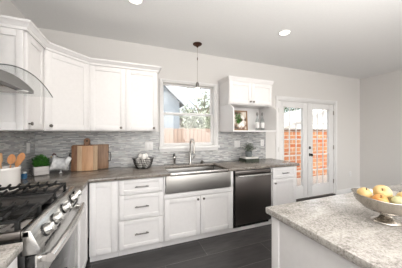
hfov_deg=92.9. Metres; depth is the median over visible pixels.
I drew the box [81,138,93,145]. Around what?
cutting board
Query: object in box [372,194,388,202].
apple
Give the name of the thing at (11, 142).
tile backsplash
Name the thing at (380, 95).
wall
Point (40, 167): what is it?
planter
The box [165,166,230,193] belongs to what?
sink
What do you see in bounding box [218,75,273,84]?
crown molding
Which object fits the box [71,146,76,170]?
cutting board
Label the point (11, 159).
wooden spoon
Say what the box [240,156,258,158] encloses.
book
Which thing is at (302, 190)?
door
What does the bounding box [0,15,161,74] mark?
crown molding
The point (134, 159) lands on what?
wire basket
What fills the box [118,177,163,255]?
base cabinet
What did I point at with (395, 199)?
apple
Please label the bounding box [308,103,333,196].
door
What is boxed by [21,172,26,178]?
jar
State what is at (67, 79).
upper cabinet
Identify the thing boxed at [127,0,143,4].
recessed light
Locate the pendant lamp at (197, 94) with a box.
[191,42,203,98]
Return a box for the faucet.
[188,138,194,163]
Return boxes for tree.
[180,87,209,130]
[180,103,209,134]
[284,107,300,112]
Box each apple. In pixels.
[357,187,372,197]
[372,185,391,198]
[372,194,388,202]
[390,196,401,204]
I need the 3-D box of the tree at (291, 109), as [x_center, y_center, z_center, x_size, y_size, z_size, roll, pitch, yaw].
[7.048,-1.374,18.093,5.638,5.779,6.815,0,0,-11]
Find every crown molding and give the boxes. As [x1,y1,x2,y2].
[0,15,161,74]
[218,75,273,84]
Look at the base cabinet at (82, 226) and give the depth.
1.80 m
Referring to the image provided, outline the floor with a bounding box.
[85,224,271,267]
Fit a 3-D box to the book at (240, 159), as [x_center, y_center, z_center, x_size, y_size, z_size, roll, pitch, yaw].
[0.808,0.448,3.204,0.265,0.055,0.190,0,0,-24]
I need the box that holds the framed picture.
[234,110,247,129]
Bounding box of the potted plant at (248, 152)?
[242,142,254,156]
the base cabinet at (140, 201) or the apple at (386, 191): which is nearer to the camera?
the apple at (386, 191)
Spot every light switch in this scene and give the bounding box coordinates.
[26,143,29,152]
[145,142,152,149]
[234,141,239,146]
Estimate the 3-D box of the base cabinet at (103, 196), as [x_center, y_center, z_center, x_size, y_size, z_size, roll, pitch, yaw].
[-1.149,0.953,2.324,0.281,0.874,0.613,0,0,-21]
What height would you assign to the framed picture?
0.331 m
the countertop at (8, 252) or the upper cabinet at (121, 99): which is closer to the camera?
the countertop at (8, 252)
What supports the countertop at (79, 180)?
on the base cabinet at (283, 179)
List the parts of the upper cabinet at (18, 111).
panel, door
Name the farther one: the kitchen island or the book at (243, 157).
the book at (243, 157)
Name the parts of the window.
sash, sash, sill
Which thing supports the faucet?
on the countertop at (79, 180)
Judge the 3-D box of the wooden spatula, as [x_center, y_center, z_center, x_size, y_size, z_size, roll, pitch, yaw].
[-1.558,0.317,1.592,0.143,0.269,0.018,0,0,-21]
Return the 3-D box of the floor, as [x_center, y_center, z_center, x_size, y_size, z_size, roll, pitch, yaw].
[1.945,1.440,0.695,6.550,0.100,6.200,0,0,-21]
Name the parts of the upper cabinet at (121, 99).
door, door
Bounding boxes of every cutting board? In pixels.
[69,144,110,168]
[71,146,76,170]
[77,146,97,170]
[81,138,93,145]
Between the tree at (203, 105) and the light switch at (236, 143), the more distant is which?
the tree at (203, 105)
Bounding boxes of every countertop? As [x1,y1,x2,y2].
[0,242,22,267]
[20,158,298,190]
[266,184,401,267]
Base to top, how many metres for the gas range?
1.007 m
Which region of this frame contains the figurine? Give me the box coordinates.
[49,153,71,172]
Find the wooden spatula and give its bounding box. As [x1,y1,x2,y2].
[15,155,24,166]
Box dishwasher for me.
[231,168,272,231]
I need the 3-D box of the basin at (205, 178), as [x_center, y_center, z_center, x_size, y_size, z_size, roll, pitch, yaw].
[-0.091,0.613,2.656,0.813,0.194,0.463,0,0,-21]
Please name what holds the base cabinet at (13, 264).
on the floor
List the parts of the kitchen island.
corner post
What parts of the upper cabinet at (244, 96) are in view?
panel, door, panel, door, panel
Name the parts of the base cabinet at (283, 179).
drawer, door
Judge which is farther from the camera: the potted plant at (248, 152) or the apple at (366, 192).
the potted plant at (248, 152)
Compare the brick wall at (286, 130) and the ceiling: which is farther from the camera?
the brick wall at (286, 130)
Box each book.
[239,158,258,162]
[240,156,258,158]
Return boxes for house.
[164,85,184,128]
[180,107,209,135]
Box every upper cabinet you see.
[0,27,43,130]
[41,49,92,131]
[90,65,156,131]
[219,80,276,131]
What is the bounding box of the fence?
[164,128,209,142]
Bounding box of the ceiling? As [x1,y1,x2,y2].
[11,0,401,78]
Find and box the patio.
[297,175,326,185]
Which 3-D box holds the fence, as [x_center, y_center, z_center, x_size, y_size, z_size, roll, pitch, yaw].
[-1.821,0.662,6.403,7.200,1.656,0.060,0,0,-21]
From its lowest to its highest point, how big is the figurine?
0.242 m
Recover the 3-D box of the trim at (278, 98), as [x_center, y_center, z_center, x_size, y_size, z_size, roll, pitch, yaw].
[2.209,0.338,4.027,1.725,2.105,0.170,0,0,-21]
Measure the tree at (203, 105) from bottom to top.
5.583 m
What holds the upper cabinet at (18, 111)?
attached to the wall at (7, 8)
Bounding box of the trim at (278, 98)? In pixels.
[276,96,336,201]
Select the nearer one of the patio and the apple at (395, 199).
the apple at (395, 199)
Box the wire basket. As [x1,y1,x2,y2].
[132,157,153,168]
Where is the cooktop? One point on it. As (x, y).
(31, 225)
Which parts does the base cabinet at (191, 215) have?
door, apron rail, door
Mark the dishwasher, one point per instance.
(251, 188)
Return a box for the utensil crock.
[0,165,20,191]
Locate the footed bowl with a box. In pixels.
[351,188,401,225]
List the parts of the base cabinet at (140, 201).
drawer, drawer, drawer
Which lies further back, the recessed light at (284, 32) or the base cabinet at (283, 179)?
the base cabinet at (283, 179)
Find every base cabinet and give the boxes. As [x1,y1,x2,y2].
[7,257,16,267]
[77,184,87,267]
[89,180,117,261]
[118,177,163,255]
[163,171,232,246]
[269,166,295,223]
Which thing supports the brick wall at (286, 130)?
on the ground
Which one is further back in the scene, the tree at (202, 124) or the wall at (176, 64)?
the tree at (202, 124)
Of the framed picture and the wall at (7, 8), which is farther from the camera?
the framed picture
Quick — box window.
[159,78,219,151]
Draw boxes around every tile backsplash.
[0,131,34,174]
[35,131,265,170]
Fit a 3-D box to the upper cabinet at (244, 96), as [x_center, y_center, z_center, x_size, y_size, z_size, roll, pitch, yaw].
[0.773,-0.415,3.157,0.820,0.790,0.458,0,0,-21]
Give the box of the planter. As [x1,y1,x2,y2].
[29,154,50,175]
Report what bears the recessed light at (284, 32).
in the ceiling
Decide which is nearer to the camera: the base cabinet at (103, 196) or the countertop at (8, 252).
the countertop at (8, 252)
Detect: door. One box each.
[279,101,307,198]
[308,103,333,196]
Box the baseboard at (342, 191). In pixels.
[337,187,359,194]
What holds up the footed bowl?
on the island countertop at (341, 224)
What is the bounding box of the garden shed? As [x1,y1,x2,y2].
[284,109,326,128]
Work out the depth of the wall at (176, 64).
3.47 m
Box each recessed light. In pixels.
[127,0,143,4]
[278,29,291,35]
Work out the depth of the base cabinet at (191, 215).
2.42 m
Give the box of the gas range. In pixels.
[0,181,85,267]
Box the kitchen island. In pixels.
[272,217,359,267]
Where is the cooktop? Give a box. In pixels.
[0,186,73,242]
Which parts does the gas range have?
griddle plate, control knob, control panel, oven door, control knob, oven handle, control knob, control knob, control knob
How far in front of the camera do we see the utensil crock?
1.55 m
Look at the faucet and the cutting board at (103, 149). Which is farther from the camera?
the faucet
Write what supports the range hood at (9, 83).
attached to the wall at (7, 8)
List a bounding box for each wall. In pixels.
[0,0,31,174]
[38,28,359,237]
[284,128,326,177]
[360,69,401,188]
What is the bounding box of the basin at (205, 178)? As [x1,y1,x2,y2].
[165,166,220,185]
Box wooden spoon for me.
[7,154,15,167]
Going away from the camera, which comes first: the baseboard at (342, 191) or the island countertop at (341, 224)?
the island countertop at (341, 224)
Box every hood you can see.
[0,63,52,97]
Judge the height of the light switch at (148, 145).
0.116 m
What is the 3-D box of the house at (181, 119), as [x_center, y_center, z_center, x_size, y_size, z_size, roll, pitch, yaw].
[-1.137,-0.330,15.903,5.100,3.680,3.900,0,0,-21]
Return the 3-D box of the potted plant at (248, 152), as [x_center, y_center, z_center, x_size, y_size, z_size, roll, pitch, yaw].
[0.807,0.273,3.200,0.243,0.248,0.245,0,0,-21]
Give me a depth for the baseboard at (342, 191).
4.35 m
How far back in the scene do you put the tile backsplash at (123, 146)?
2.73 m
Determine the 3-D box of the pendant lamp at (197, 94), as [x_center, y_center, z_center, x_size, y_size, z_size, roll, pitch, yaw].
[-0.052,-0.901,2.766,0.196,0.777,0.196,0,0,-21]
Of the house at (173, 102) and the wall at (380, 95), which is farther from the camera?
the house at (173, 102)
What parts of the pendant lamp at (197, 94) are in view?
lamp shade, cord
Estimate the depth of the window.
3.08 m

